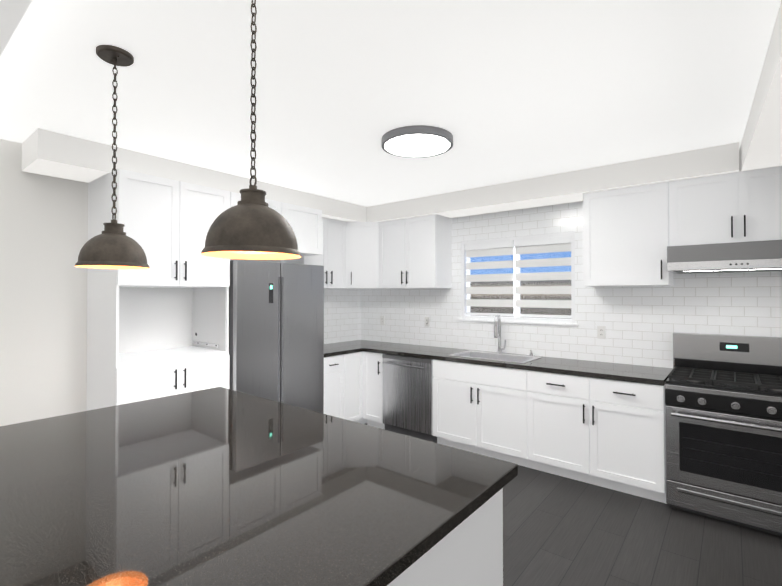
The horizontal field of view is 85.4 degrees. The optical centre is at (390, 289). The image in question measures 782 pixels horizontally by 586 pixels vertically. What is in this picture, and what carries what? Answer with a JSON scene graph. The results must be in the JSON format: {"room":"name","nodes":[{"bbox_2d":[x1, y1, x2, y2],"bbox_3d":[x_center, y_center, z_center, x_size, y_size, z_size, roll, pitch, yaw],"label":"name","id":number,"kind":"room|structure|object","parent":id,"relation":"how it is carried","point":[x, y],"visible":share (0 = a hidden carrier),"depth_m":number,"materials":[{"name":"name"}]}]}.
{"room":"kitchen","nodes":[
{"label":"kitchen","id":0,"kind":"room"},
{"bbox_2d":[0,139,279,425],"bbox_3d":[-2.598,0.263,3.201,0.160,2.620,6.760,0,-1,39],"label":"wall","id":1,"kind":"structure","parent":0,"point":[43,295],"depth_m":3.11,"materials":[{"name":"white paint"}]},
{"bbox_2d":[230,192,321,256],"bbox_3d":[-1.284,-0.600,4.199,0.632,0.465,1.031,0,-1,39],"label":"upper cabinet","id":2,"kind":"object","parent":1,"relation":"attached to","point":[305,223],"visible":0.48,"depth_m":4.21,"materials":[{"name":"white wood"}]},
{"bbox_2d":[284,217,345,288],"bbox_3d":[-0.859,-0.423,4.931,0.376,0.806,0.645,0,-1,39],"label":"upper cabinet","id":3,"kind":"object","parent":1,"relation":"attached to","point":[331,259],"visible":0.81,"depth_m":4.91,"materials":[{"name":"white wood"}]},
{"bbox_2d":[280,259,359,343],"bbox_3d":[-0.831,-0.066,5.270,0.006,1.520,1.314,0,-1,39],"label":"tile","id":4,"kind":"structure","parent":1,"relation":"attached to","point":[341,315],"depth_m":5.50,"materials":[{"name":"white tile"}]},
{"bbox_2d":[22,128,366,221],"bbox_3d":[-1.355,-0.936,4.273,0.450,0.200,3.550,0,-1,39],"label":"soffit","id":5,"kind":"structure","parent":0,"point":[53,154],"depth_m":3.20,"materials":[{"name":"grey paint"}]},
{"bbox_2d":[0,0,780,206],"bbox_3d":[-0.070,-1.117,1.285,6.520,0.100,6.920,0,-1,39],"label":"ceiling","id":6,"kind":"structure","parent":0,"point":[503,91],"depth_m":2.16,"materials":[{"name":"white paint"}]},
{"bbox_2d":[0,0,31,55],"bbox_3d":[-1.304,-0.966,1.352,4.190,0.200,0.160,0,-1,39],"label":"ceiling beam","id":7,"kind":"structure","parent":6,"relation":"attached to","point":[12,12],"depth_m":1.34,"materials":[{"name":"white paint"}]},
{"bbox_2d":[75,45,149,268],"bbox_3d":[-1.240,-0.580,1.899,0.280,0.960,0.280,0,-1,39],"label":"pendant light","id":8,"kind":"object","parent":6,"relation":"hanging from","point":[112,246],"visible":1,"depth_m":1.85,"materials":[{"name":"brown metal"}]},
{"bbox_2d":[201,0,300,259],"bbox_3d":[-0.432,-0.586,1.331,0.296,0.960,0.296,0,-1,39],"label":"pendant light","id":9,"kind":"object","parent":6,"relation":"hanging from","point":[251,225],"visible":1,"depth_m":1.25,"materials":[{"name":"brown metal"}]},
{"bbox_2d":[381,125,452,157],"bbox_3d":[0.183,-1.024,2.954,0.500,0.049,0.500,0,-1,39],"label":"flush ceiling light","id":10,"kind":"object","parent":6,"relation":"attached to","point":[418,141],"visible":1,"depth_m":2.87,"materials":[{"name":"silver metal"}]},
{"bbox_2d":[367,142,738,221],"bbox_3d":[1.200,-0.937,4.259,3.550,0.200,0.370,0,-1,39],"label":"ceiling soffit","id":11,"kind":"structure","parent":0,"point":[563,187],"depth_m":3.78,"materials":[{"name":"grey paint"}]},
{"bbox_2d":[365,423,781,585],"bbox_3d":[-0.070,1.603,1.257,6.520,0.100,6.920,0,-1,39],"label":"floor","id":12,"kind":"structure","parent":0,"point":[558,530],"depth_m":2.63,"materials":[{"name":"grey wood"}]},
{"bbox_2d":[86,169,229,410],"bbox_3d":[-1.861,0.368,3.445,0.666,2.415,0.845,0,-1,39],"label":"pantry cabinet","id":13,"kind":"object","parent":12,"relation":"on","point":[159,328],"visible":0.75,"depth_m":3.27,"materials":[{"name":"white wood"}]},
{"bbox_2d":[229,260,323,413],"bbox_3d":[-1.251,0.667,4.136,0.683,1.830,0.978,0,-1,39],"label":"fridge","id":14,"kind":"object","parent":12,"relation":"on","point":[276,331],"visible":0.54,"depth_m":3.87,"materials":[{"name":"grey metal"}]},
{"bbox_2d":[324,354,347,419],"bbox_3d":[-0.852,1.150,4.727,0.622,0.876,0.423,0,-1,39],"label":"base cabinet","id":15,"kind":"object","parent":12,"relation":"on","point":[343,386],"depth_m":4.57,"materials":[{"name":"white wood"}]},
{"bbox_2d":[348,352,363,423],"bbox_3d":[-0.677,1.152,4.945,0.622,0.876,0.345,0,-1,39],"label":"base cabinet","id":16,"kind":"object","parent":12,"relation":"on","point":[355,360],"depth_m":4.81,"materials":[{"name":"white wood"}]},
{"bbox_2d":[363,351,384,429],"bbox_3d":[-0.019,1.153,5.046,0.307,0.876,0.622,0,-1,39],"label":"base cabinet","id":17,"kind":"object","parent":12,"relation":"on","point":[372,362],"depth_m":4.81,"materials":[{"name":"white wood"}]},
{"bbox_2d":[324,343,363,356],"bbox_3d":[-0.772,0.690,4.821,0.635,0.040,0.660,0,-1,39],"label":"countertop","id":18,"kind":"structure","parent":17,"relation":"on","point":[332,349],"depth_m":4.79,"materials":[{"name":"black stone"}]},
{"bbox_2d":[338,315,672,385],"bbox_3d":[0.774,0.543,4.408,3.563,0.573,0.632,0,-1,39],"label":"countertop","id":19,"kind":"structure","parent":17,"relation":"on","point":[620,372],"depth_m":3.91,"materials":[{"name":"black stone"}]},
{"bbox_2d":[449,350,540,362],"bbox_3d":[1.029,0.742,4.213,0.780,0.172,0.460,0,-1,39],"label":"sink","id":20,"kind":"object","parent":19,"relation":"in","point":[500,356],"depth_m":4.29,"materials":[{"name":"silver metal"}]},
{"bbox_2d":[382,354,436,442],"bbox_3d":[0.336,1.150,4.718,0.644,0.876,0.688,0,-1,39],"label":"dishwasher","id":21,"kind":"object","parent":12,"relation":"on","point":[407,396],"visible":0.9,"depth_m":4.47,"materials":[{"name":"grey metal"}]},
{"bbox_2d":[392,519,471,585],"bbox_3d":[-0.902,1.106,1.408,1.920,0.897,1.225,0,-1,39],"label":"base cabinet","id":22,"kind":"object","parent":12,"relation":"on","point":[450,564],"depth_m":1.20,"materials":[{"name":"white wood"}]},
{"bbox_2d":[0,387,517,585],"bbox_3d":[-0.820,0.636,1.514,2.000,0.040,1.566,0,-1,39],"label":"countertop","id":23,"kind":"structure","parent":22,"relation":"on","point":[218,486],"depth_m":1.26,"materials":[{"name":"black stone"}]},
{"bbox_2d":[432,371,534,468],"bbox_3d":[1.018,1.263,4.211,1.038,0.640,0.622,0,-1,39],"label":"base cabinet","id":24,"kind":"object","parent":12,"relation":"on","point":[486,415],"depth_m":3.94,"materials":[{"name":"white wood"}]},
{"bbox_2d":[519,369,665,502],"bbox_3d":[1.748,1.139,3.626,1.067,0.876,0.622,0,-1,39],"label":"base cabinet","id":25,"kind":"object","parent":12,"relation":"on","point":[608,434],"depth_m":3.32,"materials":[{"name":"white wood"}]},
{"bbox_2d":[665,332,781,535],"bbox_3d":[2.437,0.958,2.997,0.785,1.225,0.698,0,-1,39],"label":"range","id":26,"kind":"object","parent":12,"relation":"on","point":[723,399],"visible":1,"depth_m":2.88,"materials":[{"name":"grey metal"}]},
{"bbox_2d":[739,0,781,171],"bbox_3d":[1.487,-0.980,0.031,2.204,0.200,6.600,0,-1,39],"label":"soffit","id":27,"kind":"structure","parent":0,"point":[761,145],"depth_m":2.19,"materials":[{"name":"grey paint"}]},
{"bbox_3d":[2.048,0.270,3.905,6.520,2.620,0.160,0,-1,39],"label":"wall","id":28,"kind":"structure","parent":0,"visible":0},
{"bbox_2d":[335,221,383,288],"bbox_3d":[-0.370,-0.418,5.351,0.612,0.806,0.612,0,-1,39],"label":"upper cabinet","id":29,"kind":"object","parent":28,"relation":"attached to","point":[362,255],"visible":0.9,"depth_m":5.11,"materials":[{"name":"white wood"}]},
{"bbox_2d":[379,214,451,288],"bbox_3d":[0.274,-0.422,5.006,0.816,0.806,0.342,0,-1,39],"label":"upper cabinet","id":30,"kind":"object","parent":28,"relation":"attached to","point":[415,252],"depth_m":4.82,"materials":[{"name":"white wood"}]},
{"bbox_2d":[458,231,577,325],"bbox_3d":[1.315,-0.104,4.473,1.290,0.900,0.180,0,-1,39],"label":"window","id":31,"kind":"structure","parent":28,"relation":"in","point":[514,319],"depth_m":4.46,"materials":[{"name":"white plastic"}]},
{"bbox_2d":[464,240,513,316],"bbox_3d":[1.075,-0.118,4.637,0.574,0.800,0.065,0,-1,39],"label":"window blind","id":32,"kind":"object","parent":31,"relation":"attached to","point":[496,249],"visible":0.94,"depth_m":4.62,"materials":[{"name":"white fabric"}]},
{"bbox_2d":[514,236,570,318],"bbox_3d":[1.527,-0.121,4.274,0.574,0.800,0.065,0,-1,39],"label":"window blind","id":33,"kind":"object","parent":31,"relation":"attached to","point":[545,245],"visible":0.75,"depth_m":4.26,"materials":[{"name":"white fabric"}]},
{"bbox_2d":[360,201,781,367],"bbox_3d":[1.996,-0.081,3.844,6.200,1.520,0.006,0,-1,39],"label":"tile","id":34,"kind":"structure","parent":28,"relation":"attached to","point":[642,324],"depth_m":3.99,"materials":[{"name":"white tile"}]},
{"bbox_2d":[380,316,384,324],"bbox_3d":[-0.114,0.396,5.524,0.070,0.116,0.009,0,-1,39],"label":"electrical outlet","id":35,"kind":"object","parent":34,"relation":"attached to","point":[382,320],"visible":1,"depth_m":5.52,"materials":[{"name":"white plastic"}]},
{"bbox_2d":[425,317,429,326],"bbox_3d":[0.432,0.382,5.086,0.070,0.116,0.009,0,-1,39],"label":"electrical outlet","id":36,"kind":"object","parent":34,"relation":"attached to","point":[427,321],"visible":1,"depth_m":5.08,"materials":[{"name":"white plastic"}]},
{"bbox_2d":[597,326,605,338],"bbox_3d":[1.928,0.390,3.882,0.070,0.116,0.009,0,-1,39],"label":"electrical outlet","id":37,"kind":"object","parent":34,"relation":"attached to","point":[601,332],"visible":1,"depth_m":3.88,"materials":[{"name":"white plastic"}]},
{"bbox_2d":[583,180,678,286],"bbox_3d":[2.036,-0.436,3.590,0.684,0.806,0.342,0,-1,39],"label":"upper cabinet","id":38,"kind":"object","parent":28,"relation":"attached to","point":[630,234],"depth_m":3.45,"materials":[{"name":"white wood"}]},
{"bbox_2d":[667,240,781,273],"bbox_3d":[2.530,-0.231,3.083,0.833,0.190,0.510,0,-1,39],"label":"range hood","id":39,"kind":"object","parent":28,"relation":"attached to","point":[756,256],"visible":1,"depth_m":2.95,"materials":[{"name":"silver metal"}]},
{"bbox_2d":[679,166,781,245],"bbox_3d":[2.583,-0.586,3.152,0.833,0.516,0.342,0,-1,39],"label":"upper cabinet","id":40,"kind":"object","parent":28,"relation":"attached to","point":[742,206],"depth_m":3.04,"materials":[{"name":"white wood"}]},
{"label":"outside","id":41,"kind":"structure","parent":0,"visible":0},
{"bbox_2d":[470,251,570,318],"bbox_3d":[1.841,-0.108,5.127,4.430,3.000,0.001,0,-1,39],"label":"sky","id":42,"kind":"structure","parent":41,"point":[511,284],"depth_m":5.27,"materials":[{"name":"blue"}]}
]}

